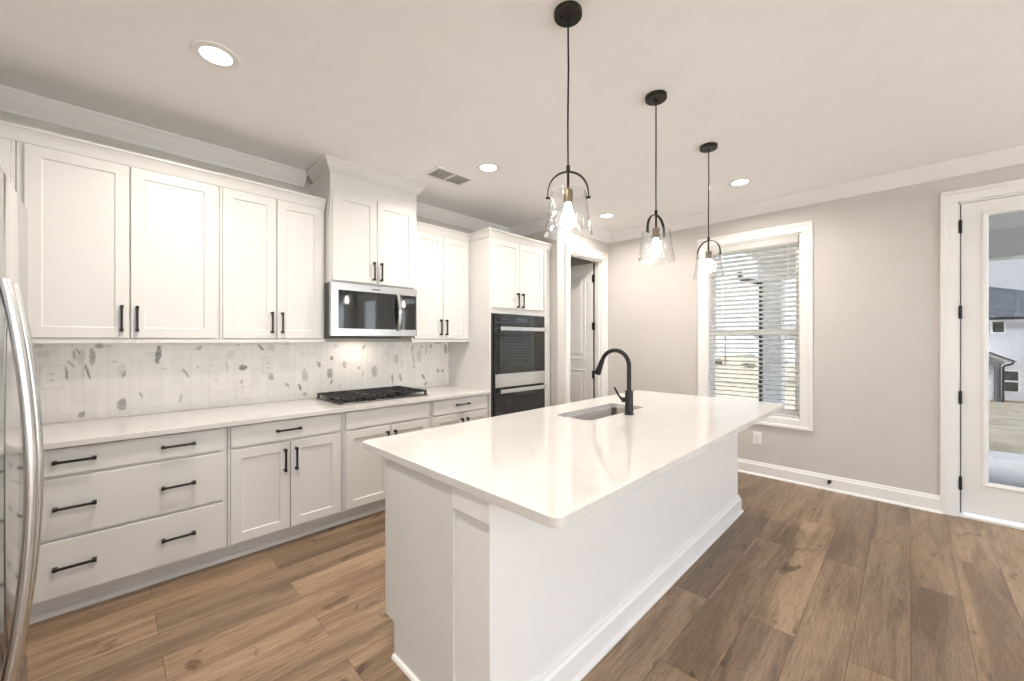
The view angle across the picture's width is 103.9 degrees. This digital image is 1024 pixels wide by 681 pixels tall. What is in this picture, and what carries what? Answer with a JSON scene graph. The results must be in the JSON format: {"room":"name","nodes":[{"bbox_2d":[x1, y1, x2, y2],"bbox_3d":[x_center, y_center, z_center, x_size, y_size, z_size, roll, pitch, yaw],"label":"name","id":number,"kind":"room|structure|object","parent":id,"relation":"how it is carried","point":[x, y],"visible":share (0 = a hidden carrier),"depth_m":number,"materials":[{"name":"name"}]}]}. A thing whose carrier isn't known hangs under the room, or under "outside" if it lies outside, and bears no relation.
{"room":"kitchen","nodes":[
{"label":"kitchen","id":0,"kind":"room"},
{"bbox_2d":[0,111,474,341],"bbox_3d":[-2.730,-0.011,2.495,0.140,2.783,9.980,0,0,45],"label":"wall","id":1,"kind":"structure","parent":0,"point":[5,116],"depth_m":2.81,"materials":[{"name":"paint"}]},
{"bbox_2d":[0,120,15,190],"bbox_3d":[-2.885,-0.545,1.957,0.394,1.119,0.615,0,0,45],"label":"upper cabinet","id":2,"kind":"object","parent":1,"relation":"attached to","point":[7,129],"visible":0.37,"depth_m":2.04,"materials":[{"name":"paint"}]},
{"bbox_2d":[15,123,219,342],"bbox_3d":[-2.362,-0.545,2.475,0.408,1.119,0.857,0,0,45],"label":"upper cabinet","id":3,"kind":"object","parent":1,"relation":"attached to","point":[123,245],"visible":0.96,"depth_m":2.31,"materials":[{"name":"paint"}]},
{"bbox_2d":[0,85,306,186],"bbox_3d":[-2.468,-1.347,2.598,0.086,0.112,2.115,0,0,45],"label":"trim","id":4,"kind":"structure","parent":1,"relation":"attached to","point":[14,101],"depth_m":2.61,"materials":[{"name":"paint"}]},
{"bbox_2d":[33,342,448,423],"bbox_3d":[-1.968,0.253,3.155,0.011,0.477,3.606,0,0,45],"label":"backsplash","id":5,"kind":"structure","parent":1,"relation":"attached to","point":[102,380],"depth_m":2.94,"materials":[{"name":"tile"}]},
{"bbox_2d":[39,365,63,388],"bbox_3d":[-2.728,0.217,2.373,0.008,0.135,0.094,0,0,45],"label":"wall outlet","id":6,"kind":"object","parent":5,"relation":"attached to","point":[50,377],"visible":0.98,"depth_m":2.37,"materials":[{"name":"white plastic"}]},
{"bbox_2d":[47,371,55,382],"bbox_3d":[-2.726,0.217,2.372,0.003,0.068,0.034,0,0,45],"label":"receptacle","id":7,"kind":"object","parent":6,"relation":"attached to","point":[51,375],"depth_m":2.37,"materials":[{"name":"white plastic"}]},
{"bbox_2d":[262,357,273,373],"bbox_3d":[-1.932,0.197,3.177,0.008,0.132,0.082,0,0,45],"label":"wall outlet","id":8,"kind":"object","parent":5,"relation":"attached to","point":[267,362],"visible":1,"depth_m":3.17,"materials":[{"name":"white plastic"}]},
{"bbox_2d":[266,361,270,369],"bbox_3d":[-1.930,0.197,3.175,0.003,0.068,0.034,0,0,45],"label":"receptacle","id":9,"kind":"object","parent":8,"relation":"attached to","point":[268,363],"depth_m":3.17,"materials":[{"name":"white plastic"}]},
{"bbox_2d":[428,354,434,365],"bbox_3d":[-0.855,0.208,4.263,0.008,0.130,0.078,0,0,45],"label":"wall outlet","id":10,"kind":"object","parent":5,"relation":"attached to","point":[431,357],"visible":1,"depth_m":4.26,"materials":[{"name":"white plastic"}]},
{"bbox_2d":[219,173,325,342],"bbox_3d":[-1.822,-0.545,3.020,0.408,1.119,0.678,0,0,45],"label":"upper cabinet","id":11,"kind":"object","parent":1,"relation":"attached to","point":[271,238],"visible":0.98,"depth_m":2.86,"materials":[{"name":"paint"}]},
{"bbox_2d":[306,154,425,289],"bbox_3d":[-1.273,-0.929,3.505,0.504,0.947,0.886,0,0,45],"label":"upper cabinet","id":12,"kind":"object","parent":1,"relation":"attached to","point":[370,215],"visible":0.98,"depth_m":3.30,"materials":[{"name":"paint"}]},
{"bbox_2d":[324,282,416,337],"bbox_3d":[-1.270,-0.236,3.487,0.511,0.432,0.758,0,0,45],"label":"microwave","id":13,"kind":"object","parent":12,"relation":"attached to","point":[350,310],"visible":0.95,"depth_m":3.28,"materials":[{"name":"silver metal"}]},
{"bbox_2d":[393,221,469,341],"bbox_3d":[-0.797,-0.545,4.054,0.408,1.119,0.682,0,0,45],"label":"upper cabinet","id":14,"kind":"object","parent":1,"relation":"attached to","point":[442,253],"visible":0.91,"depth_m":3.92,"materials":[{"name":"paint"}]},
{"bbox_2d":[0,0,1023,232],"bbox_3d":[0.099,-1.443,-0.309,8.105,0.080,9.980,0,0,45],"label":"ceiling","id":15,"kind":"structure","parent":0,"point":[794,96],"depth_m":2.19,"materials":[{"name":"paint"}]},
{"bbox_2d":[190,39,240,68],"bbox_3d":[-1.452,-1.398,1.966,0.200,0.010,0.200,0,0,45],"label":"recessed light","id":16,"kind":"object","parent":15,"relation":"in","point":[215,54],"visible":1,"depth_m":1.96,"materials":[{"name":"paint"}]},
{"bbox_2d":[423,166,473,186],"bbox_3d":[-0.538,-1.398,3.427,0.220,0.010,0.380,0,0,45],"label":"ceiling vent","id":17,"kind":"object","parent":15,"relation":"in","point":[439,173],"visible":1,"depth_m":3.42,"materials":[{"name":"metal"}]},
{"bbox_2d":[476,161,500,172],"bbox_3d":[-0.191,-1.398,3.238,0.200,0.010,0.200,0,0,45],"label":"recessed light","id":18,"kind":"object","parent":15,"relation":"in","point":[487,167],"visible":1,"depth_m":3.23,"materials":[{"name":"paint"}]},
{"bbox_2d":[544,0,592,240],"bbox_3d":[0.239,-0.927,1.710,0.206,0.950,0.206,0,0,3],"label":"pendant light","id":19,"kind":"object","parent":15,"relation":"hanging from","point":[568,13],"visible":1,"depth_m":1.70,"materials":[{"name":"brown metal"}]},
{"bbox_2d":[563,188,572,203],"bbox_3d":[0.239,-0.614,1.710,0.041,0.056,0.041,0,0,3],"label":"socket","id":20,"kind":"object","parent":19,"relation":"attached to","point":[567,193],"depth_m":1.69,"materials":[{"name":"gold metal"}]},
{"bbox_2d":[598,212,615,217],"bbox_3d":[1.062,-1.398,4.488,0.200,0.010,0.200,0,0,45],"label":"recessed light","id":21,"kind":"object","parent":15,"relation":"in","point":[602,215],"visible":1,"depth_m":4.48,"materials":[{"name":"paint"}]},
{"bbox_2d":[637,90,674,261],"bbox_3d":[0.826,-0.927,2.298,0.206,0.950,0.206,0,0,-39],"label":"pendant light","id":22,"kind":"object","parent":15,"relation":"hanging from","point":[656,97],"visible":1,"depth_m":2.29,"materials":[{"name":"brown metal"}]},
{"bbox_2d":[652,228,659,238],"bbox_3d":[0.826,-0.614,2.298,0.041,0.056,0.041,0,0,-39],"label":"socket","id":23,"kind":"object","parent":22,"relation":"attached to","point":[655,231],"depth_m":2.28,"materials":[{"name":"gold metal"}]},
{"bbox_2d":[693,142,724,279],"bbox_3d":[1.418,-0.927,2.889,0.206,0.950,0.206,0,0,-33],"label":"pendant light","id":24,"kind":"object","parent":15,"relation":"hanging from","point":[708,147],"visible":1,"depth_m":2.88,"materials":[{"name":"brown metal"}]},
{"bbox_2d":[705,251,711,259],"bbox_3d":[1.418,-0.614,2.889,0.041,0.056,0.041,0,0,-33],"label":"socket","id":25,"kind":"object","parent":24,"relation":"attached to","point":[708,254],"depth_m":2.87,"materials":[{"name":"gold metal"}]},
{"bbox_2d":[727,177,752,186],"bbox_3d":[2.016,-1.398,3.542,0.200,0.010,0.200,0,0,45],"label":"recessed light","id":26,"kind":"object","parent":15,"relation":"in","point":[743,181],"visible":1,"depth_m":3.53,"materials":[{"name":"paint"}]},
{"bbox_2d":[26,472,1023,680],"bbox_3d":[0.099,1.410,-0.309,7.825,0.060,9.700,0,0,45],"label":"floor","id":27,"kind":"structure","parent":0,"point":[807,583],"depth_m":2.05,"materials":[{"name":"brown wood"}]},
{"bbox_2d":[0,166,43,680],"bbox_3d":[-1.441,0.478,0.711,0.908,1.803,0.781,0,0,45],"label":"refrigerator","id":28,"kind":"object","parent":27,"relation":"on","point":[21,423],"visible":1,"depth_m":0.97,"materials":[{"name":"silver metal"}]},
{"bbox_2d":[29,427,226,624],"bbox_3d":[-2.262,0.952,2.367,0.703,0.856,0.855,0,0,45],"label":"base cabinet","id":29,"kind":"object","parent":27,"relation":"on","point":[120,517],"visible":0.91,"depth_m":2.13,"materials":[{"name":"paint"}]},
{"bbox_2d":[225,412,341,560],"bbox_3d":[-1.713,0.952,2.920,0.703,0.856,0.703,0,0,45],"label":"base cabinet","id":30,"kind":"object","parent":27,"relation":"on","point":[284,477],"visible":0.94,"depth_m":2.66,"materials":[{"name":"paint"}]},
{"bbox_2d":[338,401,430,523],"bbox_3d":[-1.194,0.952,3.444,0.703,0.856,0.772,0,0,45],"label":"base cabinet","id":31,"kind":"object","parent":27,"relation":"on","point":[363,471],"visible":0.48,"depth_m":3.09,"materials":[{"name":"paint"}]},
{"bbox_2d":[431,394,487,427],"bbox_3d":[-0.687,0.952,3.955,0.703,0.856,0.668,0,0,45],"label":"base cabinet","id":32,"kind":"object","parent":27,"relation":"on","point":[444,412],"visible":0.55,"depth_m":3.70,"materials":[{"name":"paint"}]},
{"bbox_2d":[449,227,552,417],"bbox_3d":[-0.126,0.138,4.504,0.728,2.485,0.980,0,0,45],"label":"tall cabinet","id":33,"kind":"object","parent":27,"relation":"on","point":[509,273],"visible":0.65,"depth_m":4.16,"materials":[{"name":"paint"}]},
{"bbox_2d":[491,314,546,416],"bbox_3d":[-0.090,0.341,4.435,0.628,1.218,0.768,0,0,45],"label":"double wall oven","id":34,"kind":"object","parent":33,"relation":"in","point":[518,384],"visible":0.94,"depth_m":4.18,"materials":[{"name":"black glass"}]},
{"bbox_2d":[385,407,743,680],"bbox_3d":[0.620,0.952,2.525,0.782,0.856,2.757,0,0,45],"label":"kitchen island","id":35,"kind":"object","parent":27,"relation":"on","point":[477,589],"visible":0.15,"depth_m":1.63,"materials":[{"name":"paint"}]},
{"bbox_2d":[363,390,783,527],"bbox_3d":[0.688,0.507,2.534,1.220,0.031,2.832,0,0,45],"label":"island countertop","id":36,"kind":"structure","parent":35,"relation":"on","point":[545,466],"depth_m":1.84,"materials":[{"name":"white stone"}]},
{"bbox_2d":[594,348,633,414],"bbox_3d":[0.683,0.272,2.733,0.296,0.439,0.099,0,0,45],"label":"kitchen faucet","id":37,"kind":"object","parent":36,"relation":"on","point":[628,399],"visible":1,"depth_m":2.66,"materials":[{"name":"black metal"}]},
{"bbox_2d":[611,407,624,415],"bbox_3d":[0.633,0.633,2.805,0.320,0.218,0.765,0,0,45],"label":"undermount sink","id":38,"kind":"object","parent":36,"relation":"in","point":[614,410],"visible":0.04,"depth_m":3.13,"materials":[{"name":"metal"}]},
{"bbox_3d":[-2.789,0.952,1.858,0.670,0.856,0.610,0,0,45],"label":"base cabinet","id":39,"kind":"object","parent":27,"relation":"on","visible":0},
{"bbox_2d":[43,385,490,449],"bbox_3d":[-1.726,0.507,2.914,0.694,0.031,3.608,0,0,45],"label":"countertop","id":40,"kind":"structure","parent":39,"relation":"on","point":[93,431],"depth_m":2.56,"materials":[{"name":"white stone"}]},
{"bbox_2d":[316,386,427,404],"bbox_3d":[-1.206,0.468,3.495,0.515,0.048,0.794,0,0,45],"label":"gas cooktop","id":41,"kind":"object","parent":40,"relation":"in","point":[345,397],"visible":1,"depth_m":3.38,"materials":[{"name":"metal"}]},
{"bbox_2d":[523,229,549,243],"bbox_3d":[0.243,-0.011,4.920,0.668,2.783,0.110,0,0,45],"label":"wall","id":42,"kind":"structure","parent":0,"point":[539,236],"depth_m":4.74,"materials":[{"name":"paint"}]},
{"bbox_2d":[550,227,607,405],"bbox_3d":[0.864,-0.011,4.994,0.110,2.783,1.090,0,0,45],"label":"wall","id":43,"kind":"structure","parent":0,"point":[557,253],"depth_m":4.62,"materials":[{"name":"paint"}]},
{"bbox_2d":[565,242,607,403],"bbox_3d":[0.671,0.117,5.242,0.782,2.526,0.908,0,0,45],"label":"door","id":44,"kind":"structure","parent":43,"relation":"in","point":[586,285],"depth_m":5.30,"materials":[{"name":"paint"}]},
{"bbox_2d":[570,163,1023,495],"bbox_3d":[3.562,-0.011,3.185,7.825,2.783,0.140,0,0,45],"label":"wall","id":45,"kind":"structure","parent":0,"point":[876,255],"depth_m":3.60,"materials":[{"name":"paint"}]},
{"bbox_2d":[417,145,1023,243],"bbox_3d":[3.052,-1.347,3.177,8.278,0.112,2.337,0,0,26],"label":"trim","id":46,"kind":"structure","parent":45,"relation":"attached to","point":[1011,156],"depth_m":3.94,"materials":[{"name":"paint"}]},
{"bbox_2d":[698,220,812,431],"bbox_3d":[2.519,-0.137,4.202,1.049,1.994,0.164,0,0,45],"label":"window","id":47,"kind":"structure","parent":45,"relation":"in","point":[804,422],"depth_m":3.95,"materials":[{"name":"paint"}]},
{"bbox_2d":[709,235,798,417],"bbox_3d":[2.497,-0.137,4.176,0.831,1.770,0.068,0,0,45],"label":"window blind","id":48,"kind":"object","parent":47,"relation":"attached to","point":[789,241],"visible":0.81,"depth_m":4.15,"materials":[{"name":"plastic"}]},
{"bbox_2d":[753,431,761,444],"bbox_3d":[2.519,1.005,4.115,0.078,0.132,0.008,0,0,45],"label":"wall outlet","id":49,"kind":"object","parent":45,"relation":"attached to","point":[757,436],"visible":1,"depth_m":4.11,"materials":[{"name":"white plastic"}]},
{"bbox_2d":[738,458,941,513],"bbox_3d":[2.353,1.312,4.261,3.034,0.135,0.034,0,0,45],"label":"baseboard","id":50,"kind":"structure","parent":45,"relation":"attached to","point":[883,493],"depth_m":3.60,"materials":[{"name":"paint"}]},
{"bbox_2d":[940,178,1023,529],"bbox_3d":[3.872,0.101,2.862,1.118,2.559,0.164,0,0,45],"label":"door","id":51,"kind":"structure","parent":45,"relation":"in","point":[982,237],"depth_m":3.06,"materials":[{"name":"paint"}]},
{"label":"outside","id":52,"kind":"structure","parent":0,"visible":0},
{"bbox_2d":[715,354,794,408],"bbox_3d":[12.320,2.680,12.429,220.000,2.400,215.000,0,0,45],"label":"lawn","id":53,"kind":"structure","parent":52,"point":[721,358],"depth_m":38.85,"materials":[{"name":"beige plant"}]},
{"bbox_2d":[715,328,733,355],"bbox_3d":[46.216,-0.820,103.441,18.000,9.400,13.000,0,0,45],"label":"house","id":54,"kind":"structure","parent":53,"relation":"on","point":[719,337],"depth_m":97.33,"materials":[{"name":"grey"}]},
{"bbox_2d":[718,382,794,387],"bbox_3d":[38.179,3.870,17.209,90.000,0.260,1.000,0,0,45],"label":"planting bed","id":55,"kind":"object","parent":53,"relation":"on","point":[718,382],"depth_m":34.83,"materials":[{"name":"green plant"}]},
{"bbox_2d":[755,323,795,356],"bbox_3d":[68.164,-0.120,97.174,15.000,8.000,11.000,0,0,45],"label":"house","id":56,"kind":"structure","parent":53,"relation":"on","point":[786,327],"depth_m":96.15,"materials":[{"name":"grey"}]},
{"bbox_2d":[788,335,794,364],"bbox_3d":[52.043,0.180,64.576,12.000,7.400,10.000,0,0,45],"label":"house","id":57,"kind":"structure","parent":53,"relation":"on","point":[789,336],"depth_m":64.91,"materials":[{"name":"grey"}]},
{"bbox_3d":[5.267,1.467,3.715,5.750,0.145,3.008,0,0,45],"label":"patio slab","id":58,"kind":"object","parent":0,"visible":0},
{"bbox_2d":[745,246,795,407],"bbox_3d":[4.521,-0.013,4.383,3.750,2.815,2.908,0,0,45],"label":"porch roof","id":59,"kind":"structure","parent":58,"relation":"on","point":[784,262],"depth_m":6.36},
{"bbox_2d":[737,271,762,401],"bbox_3d":[4.052,0.123,6.778,0.428,2.613,0.108,0,0,45],"label":"downspout","id":60,"kind":"object","parent":59,"relation":"attached to","point":[761,287],"visible":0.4,"depth_m":6.64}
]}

